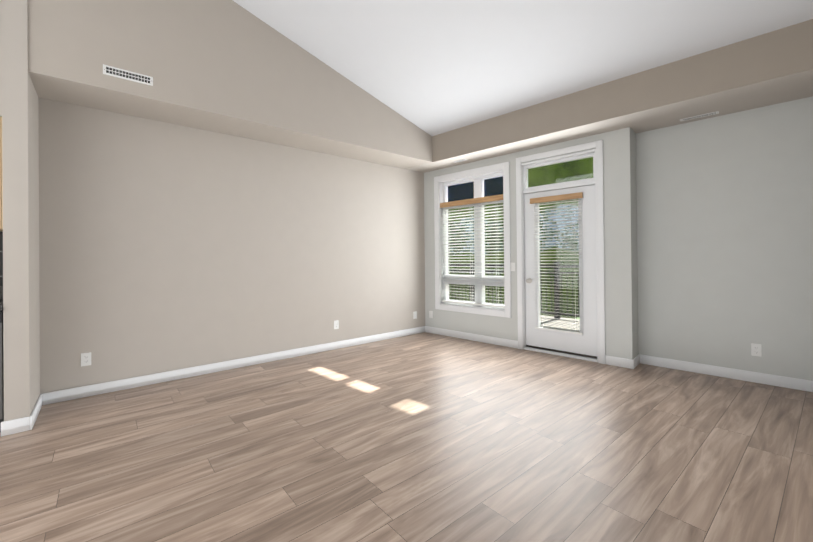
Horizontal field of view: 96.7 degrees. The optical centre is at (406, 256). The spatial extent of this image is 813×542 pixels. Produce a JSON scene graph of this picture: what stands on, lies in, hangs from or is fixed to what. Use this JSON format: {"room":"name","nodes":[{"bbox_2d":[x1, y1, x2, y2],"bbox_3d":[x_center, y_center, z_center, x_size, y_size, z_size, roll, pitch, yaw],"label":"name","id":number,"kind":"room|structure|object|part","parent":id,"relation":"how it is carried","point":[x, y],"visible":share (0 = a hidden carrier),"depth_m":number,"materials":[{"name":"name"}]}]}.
{"room":"empty living room","nodes":[
{"label":"empty living room","id":0,"kind":"room"},
{"bbox_2d":[0,0,1,116],"bbox_3d":[-3.725,-2.364,2.334,1.604,2.654,0.350,0,0,-40],"label":"wall","id":1,"kind":"structure","parent":0,"point":[0,58],"depth_m":2.69,"materials":[{"name":"beige paint"}]},
{"bbox_2d":[2,0,39,420],"bbox_3d":[-2.979,-1.218,2.799,0.125,4.956,0.575,0,0,-40],"label":"wall","id":2,"kind":"structure","parent":0,"point":[21,277],"depth_m":2.59,"materials":[{"name":"beige paint"}]},
{"bbox_2d":[28,0,431,168],"bbox_3d":[-1.133,-2.532,4.374,4.740,2.352,0.560,0,0,-40],"label":"wall","id":3,"kind":"structure","parent":0,"point":[230,67],"depth_m":3.44,"materials":[{"name":"beige paint"}]},
{"bbox_2d":[103,64,152,85],"bbox_3d":[-2.308,-1.501,3.003,0.330,0.075,0.009,0,0,-40],"label":"air vent","id":4,"kind":"object","parent":3,"relation":"in","point":[126,75],"visible":1,"depth_m":3.00,"materials":[{"name":"white plastic"}]},
{"bbox_2d":[38,98,424,393],"bbox_3d":[-2.288,-1.221,3.885,7.450,4.956,0.200,0,0,-40],"label":"wall","id":5,"kind":"structure","parent":0,"point":[164,247],"depth_m":3.84,"materials":[{"name":"beige paint"}]},
{"bbox_2d":[0,117,2,231],"bbox_3d":[-3.327,-0.618,2.652,0.595,0.840,0.338,0,0,-40],"label":"upper cabinet","id":6,"kind":"object","parent":5,"relation":"attached to","point":[1,198],"visible":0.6,"depth_m":2.69,"materials":[{"name":"brown wood"}]},
{"bbox_2d":[0,232,2,285],"bbox_3d":[-3.436,0.025,2.767,0.620,0.438,0.009,0,0,-40],"label":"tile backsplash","id":7,"kind":"structure","parent":5,"relation":"attached to","point":[1,258],"depth_m":2.91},
{"bbox_2d":[81,352,90,366],"bbox_3d":[-2.869,0.925,3.235,0.070,0.115,0.008,0,0,-40],"label":"electrical outlet","id":8,"kind":"object","parent":5,"relation":"attached to","point":[85,359],"visible":1,"depth_m":3.23,"materials":[{"name":"white plastic"}]},
{"bbox_2d":[1,326,424,436],"bbox_3d":[-1.256,1.198,4.207,4.579,0.100,0.588,0,0,-40],"label":"baseboard","id":9,"kind":"structure","parent":5,"relation":"attached to","point":[15,426],"depth_m":3.65,"materials":[{"name":"white paint"}]},
{"bbox_2d":[334,320,338,328],"bbox_3d":[-0.942,0.923,4.852,0.070,0.115,0.008,0,0,-40],"label":"electrical outlet","id":10,"kind":"object","parent":5,"relation":"attached to","point":[336,324],"visible":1,"depth_m":4.85,"materials":[{"name":"white plastic"}]},
{"bbox_2d":[413,311,416,318],"bbox_3d":[0.138,0.941,5.757,0.070,0.115,0.010,0,0,-40],"label":"outlet","id":11,"kind":"object","parent":5,"relation":"attached to","point":[415,315],"visible":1,"depth_m":5.76,"materials":[{"name":"white plastic"}]},
{"bbox_2d":[0,332,812,541],"bbox_3d":[-0.551,1.296,2.818,6.216,0.120,7.253,-1,0,44],"label":"floor","id":12,"kind":"structure","parent":0,"point":[425,437],"depth_m":2.22,"materials":[{"name":"laminate"}]},
{"bbox_2d":[0,310,3,431],"bbox_3d":[-3.212,0.828,2.523,0.600,0.865,0.600,0,0,-40],"label":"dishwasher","id":13,"kind":"object","parent":12,"relation":"on","point":[1,374],"visible":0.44,"depth_m":2.53,"materials":[{"name":"metal"}]},
{"bbox_2d":[0,286,2,310],"bbox_3d":[-3.246,0.314,2.543,0.620,0.145,0.591,0,0,-40],"label":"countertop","id":14,"kind":"structure","parent":13,"relation":"on","point":[1,298],"depth_m":2.90,"materials":[{"name":"stone"}]},
{"bbox_2d":[233,0,812,135],"bbox_3d":[-0.831,-2.610,2.580,6.216,2.031,6.553,-1,0,44],"label":"ceiling","id":15,"kind":"structure","parent":0,"point":[433,67],"depth_m":3.47,"materials":[{"name":"paint"}]},
{"bbox_2d":[424,127,638,359],"bbox_3d":[1.330,-0.074,5.124,3.280,2.602,0.291,-1,0,44],"label":"wall","id":16,"kind":"structure","parent":0,"point":[620,243],"depth_m":4.04,"materials":[{"name":"grey paint"}]},
{"bbox_2d":[425,326,517,348],"bbox_3d":[0.891,1.182,5.339,1.621,0.100,0.013,-1,0,44],"label":"baseboard","id":17,"kind":"structure","parent":16,"relation":"attached to","point":[463,335],"depth_m":5.25,"materials":[{"name":"white paint"}]},
{"bbox_2d":[434,162,510,317],"bbox_3d":[0.975,-0.214,5.355,1.300,2.100,0.174,-1,0,44],"label":"window","id":18,"kind":"structure","parent":16,"relation":"in","point":[479,186],"depth_m":5.30,"materials":[{"name":"white paint"}]},
{"bbox_2d":[439,169,504,310],"bbox_3d":[0.957,-0.214,5.336,1.128,1.928,0.085,-1,0,44],"label":"liner","id":19,"kind":"object","parent":18,"relation":"attached to","point":[441,232],"visible":0.71,"depth_m":5.69,"materials":[{"name":"white paint"}]},
{"bbox_2d":[440,194,504,307],"bbox_3d":[0.953,-0.061,5.330,1.098,1.555,0.064,-1,0,44],"label":"window blind","id":20,"kind":"object","parent":18,"relation":"attached to","point":[497,198],"visible":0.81,"depth_m":5.30,"materials":[{"name":"white plastic"}]},
{"bbox_3d":[1.025,-0.989,5.418,1.088,0.339,0.004,-1,0,44],"label":"transom glass","id":21,"kind":"part","parent":18,"relation":"part of","materials":[{"name":"clear glass"}]},
{"bbox_3d":[1.034,-0.022,5.414,1.088,1.504,0.004,-1,0,44],"label":"glass","id":22,"kind":"part","parent":18,"relation":"part of","materials":[{"name":"clear glass"}]},
{"bbox_2d":[524,153,594,189],"bbox_3d":[1.891,-1.032,4.493,0.886,0.325,0.060,-1,0,44],"label":"sash","id":23,"kind":"object","parent":16,"relation":"attached to","point":[579,157],"visible":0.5,"depth_m":4.47,"materials":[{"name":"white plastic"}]},
{"bbox_2d":[524,185,596,356],"bbox_3d":[1.898,0.172,4.484,0.876,1.986,0.045,-1,0,44],"label":"patio door","id":24,"kind":"structure","parent":16,"relation":"in","point":[586,343],"depth_m":4.33,"materials":[{"name":"white paint"}]},
{"bbox_2d":[530,192,582,334],"bbox_3d":[1.843,0.092,4.460,0.635,1.675,0.046,-1,0,44],"label":"door blind","id":25,"kind":"object","parent":24,"relation":"attached to","point":[557,198],"visible":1,"depth_m":4.43,"materials":[{"name":"white plastic"}]},
{"bbox_2d":[516,140,604,363],"bbox_3d":[1.897,-0.041,4.479,1.046,2.520,0.178,-1,0,44],"label":"door frame","id":26,"kind":"structure","parent":16,"relation":"attached to","point":[598,145],"depth_m":4.40,"materials":[{"name":"white paint"}]},
{"bbox_3d":[1.876,0.119,4.469,0.564,1.664,0.010,-1,0,44],"label":"lite frame","id":27,"kind":"part","parent":26,"relation":"part of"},
{"bbox_3d":[1.894,0.119,4.488,0.496,1.596,0.004,-1,0,44],"label":"glass","id":28,"kind":"part","parent":26,"relation":"part of","materials":[{"name":"clear glass"}]},
{"bbox_3d":[1.891,-1.032,4.493,0.826,0.265,0.004,-1,0,44],"label":"transom glass","id":29,"kind":"part","parent":26,"relation":"part of","materials":[{"name":"clear glass"}]},
{"bbox_2d":[524,345,596,361],"bbox_3d":[1.913,1.193,4.485,0.885,0.052,0.159,-1,0,44],"label":"patio door threshold sill","id":30,"kind":"object","parent":16,"relation":"attached to","point":[563,353],"visible":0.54,"depth_m":4.43,"materials":[{"name":"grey metal"}]},
{"bbox_2d":[630,354,640,368],"bbox_3d":[2.517,1.161,3.965,0.021,0.100,0.271,-1,0,44],"label":"baseboard","id":31,"kind":"structure","parent":16,"relation":"attached to","point":[636,361],"depth_m":3.95,"materials":[{"name":"white paint"}]},
{"bbox_2d":[406,19,812,172],"bbox_3d":[1.760,-1.870,4.559,4.716,0.977,0.901,-1,0,44],"label":"wall","id":32,"kind":"structure","parent":0,"point":[770,68],"depth_m":3.45,"materials":[{"name":"beige paint"}]},
{"bbox_2d":[680,111,718,121],"bbox_3d":[2.917,-1.391,3.604,0.300,0.009,0.070,-1,0,44],"label":"air vent","id":33,"kind":"object","parent":32,"relation":"in","point":[699,116],"visible":0.98,"depth_m":3.59,"materials":[{"name":"white plastic"}]},
{"bbox_2d":[636,96,812,380],"bbox_3d":[3.278,-0.099,3.604,1.736,2.602,0.200,-1,0,44],"label":"wall","id":34,"kind":"structure","parent":0,"point":[725,237],"depth_m":3.55,"materials":[{"name":"grey paint"}]},
{"bbox_2d":[641,355,812,391],"bbox_3d":[3.115,1.154,3.616,1.360,0.100,0.018,-1,0,44],"label":"baseboard","id":35,"kind":"structure","parent":34,"relation":"attached to","point":[775,380],"depth_m":3.54,"materials":[{"name":"white paint"}]},
{"bbox_2d":[751,343,761,356],"bbox_3d":[3.318,0.891,3.427,0.070,0.115,0.008,-1,0,44],"label":"outlet","id":36,"kind":"object","parent":34,"relation":"attached to","point":[755,349],"visible":1,"depth_m":3.42,"materials":[{"name":"white plastic"}]},
{"label":"outside","id":37,"kind":"structure","parent":0,"visible":0},
{"bbox_2d":[449,204,578,254],"bbox_3d":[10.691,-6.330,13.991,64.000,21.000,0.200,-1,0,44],"label":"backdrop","id":38,"kind":"structure","parent":37,"point":[544,241],"depth_m":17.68,"materials":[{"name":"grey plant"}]},
{"bbox_2d":[541,315,579,331],"bbox_3d":[3.030,1.363,5.856,10.000,0.200,2.606,-1,0,44],"label":"deck","id":39,"kind":"object","parent":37,"point":[561,326],"depth_m":6.80,"materials":[{"name":"beige wood"}]},
{"bbox_2d":[449,262,579,318],"bbox_3d":[3.785,0.684,6.657,10.090,1.150,0.090,-1,0,44],"label":"railing","id":40,"kind":"object","parent":39,"relation":"on","point":[556,276],"depth_m":7.34,"materials":[{"name":"black metal"}]},
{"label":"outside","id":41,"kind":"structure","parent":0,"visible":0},
{"bbox_3d":[6.416,1.624,9.400,64.000,0.340,12.406,-1,0,44],"label":"lawn","id":42,"kind":"structure","parent":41,"visible":0},
{"bbox_2d":[449,246,579,318],"bbox_3d":[4.590,0.662,7.602,12.701,1.857,1.898,-1,0,44],"label":"bush","id":43,"kind":"object","parent":42,"relation":"on","point":[575,284],"depth_m":7.99,"materials":[{"name":"green plant"}]},
{"bbox_2d":[448,157,592,256],"bbox_3d":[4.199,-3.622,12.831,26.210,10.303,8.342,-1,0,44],"label":"tree","id":44,"kind":"object","parent":42,"relation":"on","point":[564,165],"depth_m":9.84,"materials":[{"name":"green plant"}]}
]}

